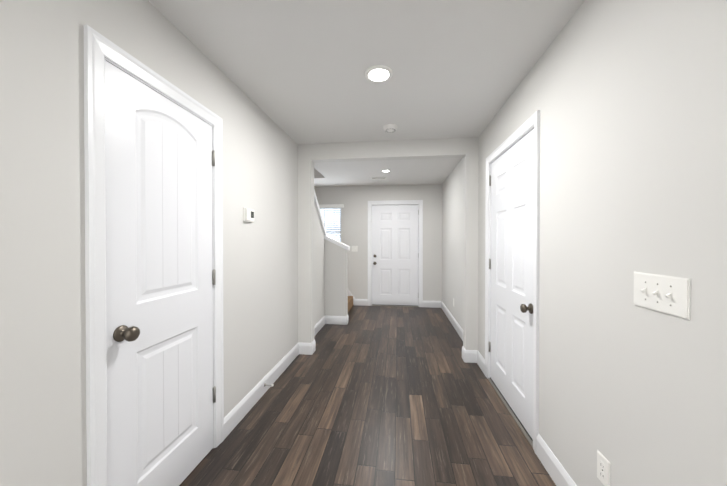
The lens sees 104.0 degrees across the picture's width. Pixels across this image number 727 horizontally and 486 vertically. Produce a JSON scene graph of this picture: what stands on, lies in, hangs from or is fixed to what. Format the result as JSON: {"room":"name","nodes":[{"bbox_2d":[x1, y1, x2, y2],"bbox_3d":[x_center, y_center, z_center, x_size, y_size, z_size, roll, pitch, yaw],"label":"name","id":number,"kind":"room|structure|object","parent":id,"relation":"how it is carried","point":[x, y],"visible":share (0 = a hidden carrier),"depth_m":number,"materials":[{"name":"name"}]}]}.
{"room":"home hallway","nodes":[
{"label":"home hallway","id":0,"kind":"room"},
{"bbox_2d":[0,0,324,485],"bbox_3d":[-1.094,0.091,1.095,0.120,2.440,7.140,0,0,7],"label":"wall","id":1,"kind":"structure","parent":0,"point":[43,435],"depth_m":1.02,"materials":[{"name":"beige paint"}]},
{"bbox_2d":[84,25,223,485],"bbox_3d":[-1.040,0.249,1.472,0.137,2.118,0.816,0,0,7],"label":"door frame","id":2,"kind":"structure","parent":1,"relation":"attached to","point":[99,48],"depth_m":1.11,"materials":[{"name":"white wood"}]},
{"bbox_2d":[104,60,215,485],"bbox_3d":[-0.972,0.284,1.474,0.110,2.032,0.680,0,0,7],"label":"door","id":3,"kind":"structure","parent":1,"relation":"in","point":[160,270],"depth_m":1.38,"materials":[{"name":"white paint"}]},
{"bbox_2d":[243,207,253,221],"bbox_3d":[-0.886,-0.216,2.200,0.029,0.104,0.132,0,0,7],"label":"thermostat","id":4,"kind":"object","parent":1,"relation":"attached to","point":[248,214],"visible":1,"depth_m":2.17,"materials":[{"name":"white plastic"}]},
{"bbox_2d":[224,314,348,438],"bbox_3d":[-0.853,1.245,1.074,0.367,0.132,7.140,0,0,7],"label":"baseboard","id":5,"kind":"structure","parent":1,"relation":"attached to","point":[236,414],"depth_m":2.61,"materials":[{"name":"white wood"}]},
{"bbox_2d":[314,190,326,235],"bbox_3d":[-0.738,-0.556,4.028,0.180,1.191,1.281,0,0,7],"label":"trim","id":6,"kind":"structure","parent":1,"relation":"on","point":[319,215],"depth_m":4.16,"materials":[{"name":"white wood"}]},
{"bbox_2d":[298,144,313,342],"bbox_3d":[-0.678,0.074,3.363,0.160,2.440,0.120,0,0,7],"label":"wall","id":7,"kind":"structure","parent":0,"point":[305,248],"depth_m":3.30,"materials":[{"name":"beige paint"}]},
{"bbox_2d":[324,239,347,315],"bbox_3d":[-0.438,0.597,4.555,0.352,1.375,0.120,0,0,7],"label":"wall","id":8,"kind":"structure","parent":0,"point":[336,278],"depth_m":4.50,"materials":[{"name":"beige paint"}]},
{"bbox_2d":[324,235,349,249],"bbox_3d":[-0.421,-0.007,4.548,0.387,0.247,0.180,0,0,7],"label":"trim","id":9,"kind":"structure","parent":8,"relation":"on","point":[337,242],"depth_m":4.46,"materials":[{"name":"white wood"}]},
{"bbox_2d":[148,0,584,186],"bbox_3d":[-0.468,-1.193,1.624,3.289,0.120,8.360,0,0,7],"label":"ceiling","id":10,"kind":"structure","parent":0,"point":[294,70],"depth_m":1.76,"materials":[{"name":"paint"}]},
{"bbox_2d":[365,65,392,82],"bbox_3d":[0.102,-1.130,1.905,0.188,0.013,0.188,0,0,7],"label":"recessed light","id":11,"kind":"object","parent":10,"relation":"in","point":[379,73],"visible":1,"depth_m":1.89,"materials":[{"name":"white plastic"}]},
{"bbox_2d":[383,124,397,132],"bbox_3d":[0.265,-1.122,2.791,0.140,0.042,0.140,0,0,7],"label":"smoke detector","id":12,"kind":"object","parent":10,"relation":"attached to","point":[389,128],"visible":1,"depth_m":2.75,"materials":[{"name":"white plastic"}]},
{"bbox_2d":[179,305,555,485],"bbox_3d":[-0.521,1.356,1.710,3.409,0.100,8.480,0,0,7],"label":"floor","id":13,"kind":"structure","parent":0,"point":[384,396],"depth_m":2.07,"materials":[{"name":"brown wood"}]},
{"bbox_2d":[348,296,352,311],"bbox_3d":[-1.142,-0.136,3.912,1.397,2.850,3.962,0,0,7],"label":"staircase","id":14,"kind":"structure","parent":13,"relation":"on","point":[350,301],"depth_m":5.47,"materials":[{"name":"wood"}]},
{"bbox_2d":[314,184,441,300],"bbox_3d":[-0.078,-1.225,5.847,3.289,5.000,0.120,0,0,7],"label":"wall","id":15,"kind":"structure","parent":0,"point":[354,200],"depth_m":5.76,"materials":[{"name":"beige paint"}]},
{"bbox_2d":[319,204,343,241],"bbox_3d":[-0.691,-0.258,5.858,0.580,1.065,0.090,0,0,7],"label":"window blinds","id":16,"kind":"object","parent":15,"relation":"attached to","point":[328,216],"visible":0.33,"depth_m":5.86,"materials":[{"name":"white plastic"}]},
{"bbox_2d":[348,289,354,304],"bbox_3d":[-0.487,0.895,5.845,0.640,0.760,0.014,0,0,7],"label":"trim","id":17,"kind":"structure","parent":15,"relation":"attached to","point":[349,293],"depth_m":5.81,"materials":[{"name":"white wood"}]},
{"bbox_2d":[352,246,357,251],"bbox_3d":[-0.184,0.115,5.800,0.125,0.118,0.021,0,0,7],"label":"switch plate","id":18,"kind":"object","parent":15,"relation":"attached to","point":[354,248],"visible":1,"depth_m":5.80,"materials":[{"name":"white plastic"}]},
{"bbox_2d":[372,205,418,305],"bbox_3d":[0.644,0.252,5.729,0.950,2.040,0.110,0,0,7],"label":"front door","id":19,"kind":"structure","parent":15,"relation":"in","point":[395,255],"depth_m":5.74,"materials":[{"name":"white paint"}]},
{"bbox_2d":[368,200,422,306],"bbox_3d":[0.640,0.211,5.773,1.102,2.130,0.157,0,0,7],"label":"door frame","id":20,"kind":"structure","parent":15,"relation":"attached to","point":[419,203],"depth_m":5.68,"materials":[{"name":"white wood"}]},
{"bbox_2d":[355,299,440,307],"bbox_3d":[0.688,1.210,5.705,1.729,0.132,0.015,0,0,7],"label":"baseboard","id":21,"kind":"structure","parent":15,"relation":"attached to","point":[430,304],"depth_m":5.63,"materials":[{"name":"white wood"}]},
{"bbox_2d":[311,137,465,162],"bbox_3d":[0.260,-1.053,3.241,1.731,0.185,0.120,0,0,7],"label":"header beam","id":22,"kind":"structure","parent":0,"point":[440,148],"depth_m":3.19,"materials":[{"name":"beige paint"}]},
{"bbox_2d":[463,137,478,349],"bbox_3d":[1.184,0.075,3.138,0.130,2.440,0.120,0,0,7],"label":"wall","id":23,"kind":"structure","parent":0,"point":[470,248],"depth_m":3.08,"materials":[{"name":"beige paint"}]},
{"bbox_2d":[442,0,726,485],"bbox_3d":[1.112,0.087,1.502,0.120,2.440,8.480,0,0,7],"label":"wall","id":24,"kind":"structure","parent":0,"point":[627,99],"depth_m":1.08,"materials":[{"name":"beige paint"}]},
{"bbox_2d":[441,301,576,485],"bbox_3d":[0.973,1.242,1.467,0.145,0.132,8.360,0,0,7],"label":"baseboard","id":25,"kind":"structure","parent":24,"relation":"attached to","point":[555,469],"depth_m":1.68,"materials":[{"name":"white wood"}]},
{"bbox_2d":[489,129,533,441],"bbox_3d":[1.144,0.276,2.265,0.110,2.044,0.910,0,0,7],"label":"door","id":26,"kind":"structure","parent":24,"relation":"in","point":[511,180],"depth_m":2.17,"materials":[{"name":"white paint"}]},
{"bbox_2d":[485,110,539,453],"bbox_3d":[1.203,0.243,2.248,0.157,2.118,1.030,0,0,7],"label":"door frame","id":27,"kind":"structure","parent":24,"relation":"attached to","point":[527,126],"depth_m":1.80,"materials":[{"name":"white wood"}]},
{"bbox_2d":[597,450,610,485],"bbox_3d":[1.010,0.958,1.197,0.009,0.118,0.074,0,0,7],"label":"duplex electrical outlet","id":28,"kind":"object","parent":24,"relation":"attached to","point":[603,470],"visible":1,"depth_m":1.19,"materials":[{"name":"white plastic"}]},
{"bbox_2d":[633,272,690,319],"bbox_3d":[0.974,0.167,0.945,0.021,0.122,0.200,0,0,7],"label":"switch plate","id":29,"kind":"object","parent":24,"relation":"attached to","point":[669,295],"visible":1,"depth_m":0.92,"materials":[{"name":"white plastic"}]},
{"label":"outside","id":30,"kind":"structure","parent":0,"visible":0},
{"bbox_2d":[323,209,339,240],"bbox_3d":[-0.675,-0.184,6.094,1.095,1.755,0.010,0,0,7],"label":"sky","id":31,"kind":"structure","parent":30,"point":[333,224],"depth_m":6.08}
]}

